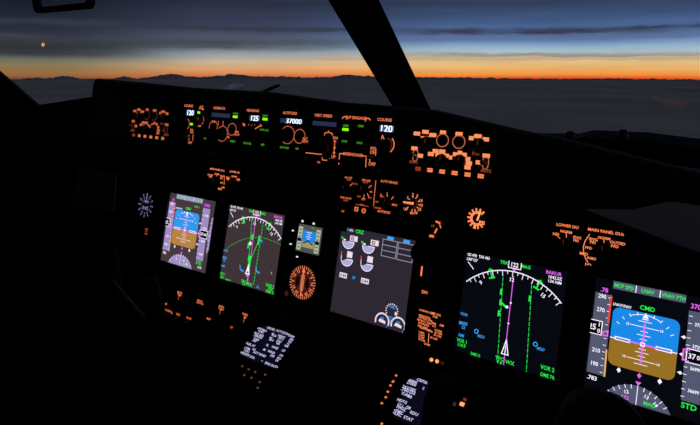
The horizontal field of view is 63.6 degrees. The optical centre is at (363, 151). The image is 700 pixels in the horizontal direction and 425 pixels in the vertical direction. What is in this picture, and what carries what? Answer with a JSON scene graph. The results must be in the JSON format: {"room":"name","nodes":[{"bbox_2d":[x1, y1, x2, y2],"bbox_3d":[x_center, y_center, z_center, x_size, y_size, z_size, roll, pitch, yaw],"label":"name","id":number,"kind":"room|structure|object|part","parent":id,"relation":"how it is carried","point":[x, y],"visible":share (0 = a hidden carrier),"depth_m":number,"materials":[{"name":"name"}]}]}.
{"room":"control cabin","nodes":[
{"label":"control cabin","id":0,"kind":"room"},
{"bbox_2d":[0,107,59,424],"bbox_3d":[-1.436,0.401,0.940,0.060,1.610,2.480,6,13,33],"label":"wall","id":1,"kind":"structure","parent":0,"point":[28,396],"depth_m":1.59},
{"bbox_2d":[0,71,38,123],"bbox_3d":[-1.023,-0.249,1.394,0.177,0.457,0.440,4,12,25],"label":"trim","id":2,"kind":"structure","parent":1,"relation":"attached to","point":[12,97],"depth_m":1.51,"materials":[{"name":"paint"}]},
{"bbox_2d":[63,143,699,424],"bbox_3d":[-0.014,0.379,1.106,1.860,0.739,0.236,6,13,33],"label":"panel","id":3,"kind":"object","parent":1,"relation":"attached to","point":[155,388],"depth_m":1.21,"materials":[{"name":"paint"}]},
{"bbox_2d":[135,191,155,218],"bbox_3d":[-0.570,0.141,1.475,0.074,0.072,0.024,6,13,33],"label":"clock","id":4,"kind":"object","parent":3,"relation":"attached to","point":[146,203],"visible":1,"depth_m":1.47,"materials":[{"name":"black plastic"}]},
{"bbox_2d":[143,227,149,235],"bbox_3d":[-0.563,0.208,1.464,0.024,0.022,0.007,6,13,33],"label":"plate","id":5,"kind":"object","parent":3,"relation":"attached to","point":[146,232],"visible":1,"depth_m":1.46,"materials":[{"name":"black plastic"}]},
{"bbox_3d":[-0.448,0.355,1.367,0.036,0.037,0.017,6,13,33],"label":"dimmer knob","id":6,"kind":"part","parent":3,"relation":"part of","materials":[{"name":"plastic"}]},
{"bbox_2d":[154,185,222,281],"bbox_3d":[-0.429,0.196,1.376,0.202,0.196,0.062,6,13,33],"label":"display unit","id":7,"kind":"object","parent":3,"relation":"attached to","point":[190,219],"visible":1,"depth_m":1.37,"materials":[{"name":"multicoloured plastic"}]},
{"bbox_2d":[165,303,232,343],"bbox_3d":[-0.396,0.402,1.322,0.241,0.037,0.023,6,13,33],"label":"switch panel","id":8,"kind":"object","parent":3,"relation":"attached to","point":[215,332],"visible":0.93,"depth_m":1.32,"materials":[{"name":"black plastic"}]},
{"bbox_3d":[-0.387,0.365,1.327,0.036,0.037,0.017,6,13,33],"label":"dimmer knob","id":9,"kind":"part","parent":3,"relation":"part of","materials":[{"name":"plastic"}]},
{"bbox_3d":[-0.328,0.367,1.288,0.036,0.037,0.017,6,13,33],"label":"dimmer knob","id":10,"kind":"part","parent":3,"relation":"part of","materials":[{"name":"plastic"}]},
{"bbox_2d":[203,164,243,197],"bbox_3d":[-0.334,0.070,1.331,0.122,0.065,0.026,6,13,33],"label":"control panel","id":11,"kind":"object","parent":3,"relation":"attached to","point":[226,181],"visible":1,"depth_m":1.33,"materials":[{"name":"paint"}]},
{"bbox_3d":[-0.353,0.072,1.339,0.019,0.019,0.014,6,-3,33],"label":"knob","id":12,"kind":"part","parent":11,"relation":"part of","materials":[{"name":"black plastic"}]},
{"bbox_3d":[-0.304,0.071,1.308,0.019,0.019,0.014,6,-3,33],"label":"knob","id":13,"kind":"part","parent":11,"relation":"part of","materials":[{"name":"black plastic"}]},
{"bbox_3d":[-0.264,0.373,1.246,0.036,0.037,0.017,6,13,33],"label":"dimmer knob","id":14,"kind":"part","parent":3,"relation":"part of","materials":[{"name":"plastic"}]},
{"bbox_2d":[213,197,292,303],"bbox_3d":[-0.250,0.215,1.258,0.202,0.196,0.062,6,13,33],"label":"display unit","id":15,"kind":"object","parent":3,"relation":"attached to","point":[253,243],"visible":1,"depth_m":1.26,"materials":[{"name":"black glass"}]},
{"bbox_2d":[229,223,278,284],"bbox_3d":[-0.251,0.222,1.259,0.164,0.137,0.039,6,13,33],"label":"screen","id":16,"kind":"object","parent":15,"relation":"in","point":[253,247],"depth_m":1.25,"materials":[{"name":"black glass"}]},
{"bbox_2d":[285,262,318,304],"bbox_3d":[-0.127,0.273,1.172,0.085,0.080,0.028,6,13,33],"label":"indicator","id":17,"kind":"object","parent":3,"relation":"attached to","point":[302,279],"visible":1,"depth_m":1.17,"materials":[{"name":"black plastic"}]},
{"bbox_3d":[-0.103,0.305,1.151,0.017,0.016,0.007,6,-3,33],"label":"knob","id":18,"kind":"part","parent":17,"relation":"part of","materials":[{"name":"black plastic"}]},
{"bbox_2d":[289,200,349,258],"bbox_3d":[-0.092,0.163,1.166,0.143,0.126,0.032,3,11,21],"label":"display","id":19,"kind":"object","parent":3,"relation":"attached to","point":[309,237],"visible":1,"depth_m":1.17,"materials":[{"name":"black plastic"}]},
{"bbox_2d":[178,334,475,424],"bbox_3d":[-0.085,0.492,1.017,0.524,0.126,0.203,6,13,33],"label":"pedestal","id":20,"kind":"object","parent":3,"relation":"attached to","point":[314,391],"visible":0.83,"depth_m":1.04,"materials":[{"name":"paint"}]},
{"bbox_2d":[187,322,308,424],"bbox_3d":[-0.227,0.446,1.121,0.147,0.110,0.198,6,13,33],"label":"display","id":21,"kind":"object","parent":20,"relation":"on","point":[238,394],"visible":1,"depth_m":1.11,"materials":[{"name":"black plastic"}]},
{"bbox_2d":[375,373,477,424],"bbox_3d":[0.075,0.478,0.922,0.155,0.110,0.198,6,13,33],"label":"display","id":22,"kind":"object","parent":20,"relation":"on","point":[404,405],"visible":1,"depth_m":0.97,"materials":[{"name":"black plastic"}]},
{"bbox_2d":[330,171,396,225],"bbox_3d":[0.000,0.094,1.115,0.156,0.093,0.029,6,13,33],"label":"control panel","id":23,"kind":"object","parent":3,"relation":"attached to","point":[369,197],"visible":1,"depth_m":1.11,"materials":[{"name":"paint"}]},
{"bbox_3d":[-0.037,0.075,1.135,0.017,0.016,0.014,6,-3,33],"label":"knob","id":24,"kind":"part","parent":23,"relation":"part of","materials":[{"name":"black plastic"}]},
{"bbox_3d":[-0.002,0.077,1.112,0.020,0.020,0.014,6,-3,33],"label":"knob","id":25,"kind":"part","parent":23,"relation":"part of","materials":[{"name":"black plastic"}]},
{"bbox_3d":[0.043,0.097,1.080,0.021,0.021,0.014,6,-3,33],"label":"knob","id":26,"kind":"part","parent":23,"relation":"part of","materials":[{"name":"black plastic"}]},
{"bbox_2d":[322,217,425,344],"bbox_3d":[0.015,0.242,1.083,0.202,0.196,0.062,6,13,33],"label":"display unit","id":27,"kind":"object","parent":3,"relation":"attached to","point":[373,280],"visible":1,"depth_m":1.08,"materials":[{"name":"black glass"}]},
{"bbox_2d":[87,79,699,254],"bbox_3d":[0.135,0.021,0.931,1.590,0.266,0.328,6,13,34],"label":"glareshield","id":28,"kind":"object","parent":3,"relation":"attached to","point":[658,200],"visible":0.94,"depth_m":0.71,"materials":[{"name":"black plastic"}]},
{"bbox_2d":[127,105,172,142],"bbox_3d":[-0.428,-0.055,1.120,0.131,0.066,0.027,6,13,33],"label":"control panel","id":29,"kind":"object","parent":28,"relation":"attached to","point":[146,122],"visible":1,"depth_m":1.12,"materials":[{"name":"paint"}]},
{"bbox_3d":[-0.454,-0.068,1.140,0.024,0.023,0.008,6,0,33],"label":"knob","id":30,"kind":"part","parent":29,"relation":"part of","materials":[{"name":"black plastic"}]},
{"bbox_3d":[-0.435,-0.046,1.126,0.020,0.019,0.008,6,0,33],"label":"knob","id":31,"kind":"part","parent":29,"relation":"part of","materials":[{"name":"black plastic"}]},
{"bbox_3d":[-0.413,-0.045,1.111,0.020,0.019,0.008,6,0,33],"label":"knob","id":32,"kind":"part","parent":29,"relation":"part of","materials":[{"name":"black plastic"}]},
{"bbox_3d":[-0.390,-0.065,1.098,0.024,0.023,0.008,6,0,33],"label":"knob","id":33,"kind":"part","parent":29,"relation":"part of","materials":[{"name":"black plastic"}]},
{"bbox_2d":[178,102,400,171],"bbox_3d":[-0.153,-0.031,0.938,0.478,0.080,0.032,6,13,33],"label":"control panel","id":34,"kind":"object","parent":28,"relation":"attached to","point":[370,141],"visible":1,"depth_m":0.91,"materials":[{"name":"paint"}]},
{"bbox_3d":[-0.335,-0.052,1.062,0.016,0.016,0.006,6,0,33],"label":"knob","id":35,"kind":"part","parent":34,"relation":"part of","materials":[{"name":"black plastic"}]},
{"bbox_3d":[-0.272,-0.045,1.021,0.016,0.016,0.006,6,0,33],"label":"knob","id":36,"kind":"part","parent":34,"relation":"part of","materials":[{"name":"black plastic"}]},
{"bbox_3d":[-0.252,-0.032,1.007,0.022,0.022,0.006,6,0,33],"label":"knob","id":37,"kind":"part","parent":34,"relation":"part of","materials":[{"name":"black plastic"}]},
{"bbox_3d":[-0.232,-0.039,0.994,0.016,0.016,0.006,6,0,33],"label":"knob","id":38,"kind":"part","parent":34,"relation":"part of","materials":[{"name":"black plastic"}]},
{"bbox_3d":[-0.191,-0.031,0.967,0.020,0.020,0.006,6,0,33],"label":"knob","id":39,"kind":"part","parent":34,"relation":"part of","materials":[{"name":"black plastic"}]},
{"bbox_3d":[-0.124,-0.027,0.923,0.024,0.024,0.006,6,0,33],"label":"knob","id":40,"kind":"part","parent":34,"relation":"part of","materials":[{"name":"black plastic"}]},
{"bbox_3d":[-0.103,-0.024,0.909,0.018,0.018,0.006,6,0,33],"label":"knob","id":41,"kind":"part","parent":34,"relation":"part of","materials":[{"name":"plastic"}]},
{"bbox_3d":[0.034,-0.010,0.819,0.020,0.020,0.006,6,0,33],"label":"knob","id":42,"kind":"part","parent":34,"relation":"part of","materials":[{"name":"black plastic"}]},
{"bbox_2d":[403,125,497,181],"bbox_3d":[0.113,0.002,0.763,0.131,0.066,0.027,6,13,33],"label":"control panel","id":43,"kind":"object","parent":28,"relation":"attached to","point":[469,154],"visible":1,"depth_m":0.76,"materials":[{"name":"paint"}]},
{"bbox_3d":[0.087,-0.011,0.783,0.024,0.023,0.008,6,0,33],"label":"knob","id":44,"kind":"part","parent":43,"relation":"part of","materials":[{"name":"black plastic"}]},
{"bbox_3d":[0.106,0.012,0.769,0.020,0.019,0.008,6,0,33],"label":"knob","id":45,"kind":"part","parent":43,"relation":"part of","materials":[{"name":"black plastic"}]},
{"bbox_3d":[0.128,0.012,0.755,0.020,0.019,0.008,6,0,33],"label":"knob","id":46,"kind":"part","parent":43,"relation":"part of","materials":[{"name":"black plastic"}]},
{"bbox_3d":[0.151,-0.008,0.742,0.024,0.023,0.008,6,0,33],"label":"knob","id":47,"kind":"part","parent":43,"relation":"part of","materials":[{"name":"black plastic"}]},
{"bbox_2d":[479,160,486,164],"bbox_3d":[0.156,0.015,0.731,0.010,0.010,0.018,6,0,33],"label":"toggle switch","id":48,"kind":"object","parent":43,"relation":"attached to","point":[481,162],"depth_m":0.72,"materials":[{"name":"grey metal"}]},
{"bbox_2d":[401,189,425,216],"bbox_3d":[0.092,0.097,1.055,0.052,0.051,0.018,6,13,33],"label":"indicator","id":49,"kind":"object","parent":3,"relation":"attached to","point":[413,202],"visible":1,"depth_m":1.05,"materials":[{"name":"black plastic"}]},
{"bbox_2d":[410,221,442,293],"bbox_3d":[0.108,0.194,1.008,0.037,0.128,0.075,6,13,33],"label":"lever","id":50,"kind":"object","parent":3,"relation":"attached to","point":[420,253],"visible":1,"depth_m":1.01,"materials":[{"name":"black plastic"}]},
{"bbox_3d":[0.100,0.178,0.988,0.037,0.037,0.021,10,-3,-35],"label":"wheel knob","id":51,"kind":"part","parent":50,"relation":"part of","materials":[{"name":"black plastic"}]},
{"bbox_3d":[0.125,0.187,1.022,0.026,0.105,0.004,6,-3,33],"label":"slot plate","id":52,"kind":"part","parent":50,"relation":"part of","materials":[{"name":"black plastic"}]},
{"bbox_2d":[411,300,450,355],"bbox_3d":[0.117,0.315,1.012,0.079,0.079,0.024,6,13,33],"label":"placard","id":53,"kind":"object","parent":3,"relation":"attached to","point":[431,321],"visible":1,"depth_m":1.01,"materials":[{"name":"paint"}]},
{"bbox_2d":[427,352,444,367],"bbox_3d":[0.128,0.369,0.995,0.033,0.018,0.010,6,13,33],"label":"light","id":54,"kind":"object","parent":3,"relation":"attached to","point":[433,359],"visible":1,"depth_m":0.99,"materials":[{"name":"black plastic"}]},
{"bbox_2d":[465,206,489,230],"bbox_3d":[0.198,0.117,0.984,0.044,0.043,0.016,6,13,33],"label":"pressure gauge","id":55,"kind":"object","parent":3,"relation":"attached to","point":[477,218],"visible":1,"depth_m":0.98,"materials":[{"name":"black plastic"}]},
{"bbox_2d":[445,241,578,393],"bbox_3d":[0.240,0.267,0.935,0.202,0.196,0.062,6,13,33],"label":"display unit","id":56,"kind":"object","parent":3,"relation":"attached to","point":[512,312],"visible":1,"depth_m":0.93,"materials":[{"name":"black glass"}]},
{"bbox_2d":[497,280,502,362],"bbox_3d":[0.228,0.284,0.942,0.001,0.141,0.041,3,11,21],"label":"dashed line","id":57,"kind":"object","parent":56,"relation":"in","point":[499,282],"depth_m":0.94,"materials":[{"name":"green"}]},
{"bbox_2d":[526,285,531,371],"bbox_3d":[0.268,0.289,0.915,0.001,0.137,0.040,3,11,21],"label":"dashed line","id":58,"kind":"object","parent":56,"relation":"in","point":[528,287],"depth_m":0.92,"materials":[{"name":"green"}]},
{"bbox_2d":[545,217,629,271],"bbox_3d":[0.347,0.147,0.882,0.120,0.070,0.026,6,13,33],"label":"control panel","id":59,"kind":"object","parent":3,"relation":"attached to","point":[582,243],"visible":1,"depth_m":0.88,"materials":[{"name":"paint"}]},
{"bbox_3d":[0.319,0.148,0.896,0.019,0.019,0.014,6,-3,33],"label":"knob","id":60,"kind":"part","parent":59,"relation":"part of","materials":[{"name":"black plastic"}]},
{"bbox_3d":[0.367,0.152,0.865,0.019,0.019,0.014,6,-3,33],"label":"knob","id":61,"kind":"part","parent":59,"relation":"part of","materials":[{"name":"black plastic"}]},
{"bbox_2d":[572,265,699,424],"bbox_3d":[0.418,0.285,0.818,0.202,0.196,0.062,6,13,33],"label":"display unit","id":62,"kind":"object","parent":3,"relation":"attached to","point":[638,341],"visible":0.98,"depth_m":0.82,"materials":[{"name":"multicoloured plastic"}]},
{"bbox_2d":[261,315,481,424],"bbox_3d":[0.160,0.515,1.392,2.120,1.165,0.030,6,13,33],"label":"wall","id":63,"kind":"structure","parent":0,"point":[371,365],"depth_m":1.50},
{"bbox_2d":[17,97,123,424],"bbox_3d":[-0.395,0.446,1.492,1.112,1.187,0.092,2,11,18],"label":"trim","id":64,"kind":"structure","parent":63,"relation":"attached to","point":[55,141],"depth_m":1.54,"materials":[{"name":"paint"}]},
{"bbox_2d":[328,0,429,108],"bbox_3d":[0.012,-0.231,1.058,0.142,0.485,0.538,6,13,33],"label":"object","id":65,"kind":"structure","parent":63,"relation":"attached to","point":[366,22],"depth_m":1.08,"materials":[{"name":"paint"}]},
{"bbox_2d":[541,129,699,168],"bbox_3d":[0.470,0.544,0.918,0.141,1.172,1.112,-9,13,-38],"label":"trim","id":66,"kind":"structure","parent":63,"relation":"attached to","point":[669,149],"depth_m":0.85,"materials":[{"name":"paint"}]},
{"bbox_3d":[0.328,-0.020,0.899,0.019,0.024,0.019,6,13,33],"label":"latch knob","id":67,"kind":"part","parent":66,"relation":"part of","materials":[{"name":"black plastic"}]},
{"bbox_3d":[0.376,-0.020,0.819,0.016,0.024,0.016,6,13,33],"label":"latch knob","id":68,"kind":"part","parent":66,"relation":"part of","materials":[{"name":"black plastic"}]},
{"bbox_3d":[-0.501,-0.241,1.203,0.966,0.363,0.661,6,13,33],"label":"window","id":69,"kind":"structure","parent":63,"relation":"in","visible":0},
{"bbox_2d":[263,84,279,91],"bbox_3d":[-0.205,-0.130,1.203,0.061,0.028,0.009,2,11,18],"label":"windshield wiper","id":70,"kind":"object","parent":69,"relation":"attached to","point":[277,85],"visible":0.7,"depth_m":1.20,"materials":[{"name":"black rubber"}]},
{"bbox_3d":[-0.665,-0.282,0.010,2.240,0.050,2.040,6,13,33],"label":"ceiling","id":71,"kind":"structure","parent":0,"visible":0},
{"bbox_2d":[32,0,94,12],"bbox_3d":[-0.504,-0.326,0.894,0.173,0.200,0.044,6,13,33],"label":"sun visor","id":72,"kind":"object","parent":71,"relation":"hanging from","point":[88,4],"visible":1,"depth_m":0.92,"materials":[{"name":"black plastic"}]},
{"bbox_3d":[-0.509,1.311,0.504,2.240,0.050,2.500,6,13,33],"label":"floor","id":73,"kind":"structure","parent":0,"visible":0},
{"bbox_2d":[36,168,165,424],"bbox_3d":[-0.570,0.509,1.232,0.436,0.962,0.090,6,13,33],"label":"yoke","id":74,"kind":"object","parent":73,"relation":"on","point":[97,279],"visible":1,"depth_m":1.17,"materials":[{"name":"plastic"}]},
{"bbox_2d":[137,286,142,292],"bbox_3d":[-0.425,0.262,1.070,0.012,0.012,0.005,6,13,33],"label":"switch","id":75,"kind":"object","parent":74,"relation":"attached to","point":[140,289],"depth_m":1.07,"materials":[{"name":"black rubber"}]},
{"bbox_2d":[421,372,643,424],"bbox_3d":[0.262,0.675,0.700,0.436,0.803,0.090,6,13,33],"label":"yoke","id":76,"kind":"object","parent":73,"relation":"on","point":[588,405],"visible":1,"depth_m":0.64,"materials":[{"name":"plastic"}]},
{"bbox_2d":[432,392,440,401],"bbox_3d":[0.094,0.317,0.729,0.012,0.012,0.005,6,13,33],"label":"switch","id":77,"kind":"object","parent":76,"relation":"attached to","point":[436,396],"depth_m":0.73,"materials":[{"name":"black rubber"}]},
{"label":"outside","id":78,"kind":"structure","parent":0,"visible":0},
{"bbox_2d":[11,79,699,138],"bbox_3d":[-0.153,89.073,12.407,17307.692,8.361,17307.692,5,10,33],"label":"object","id":79,"kind":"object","parent":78,"point":[538,106],"visible":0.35,"depth_m":2121.49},
{"bbox_2d":[22,74,699,80],"bbox_3d":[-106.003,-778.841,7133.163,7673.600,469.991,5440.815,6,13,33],"label":"mountain range","id":80,"kind":"object","parent":79,"relation":"on","point":[166,76],"visible":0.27,"depth_m":7860.17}
]}

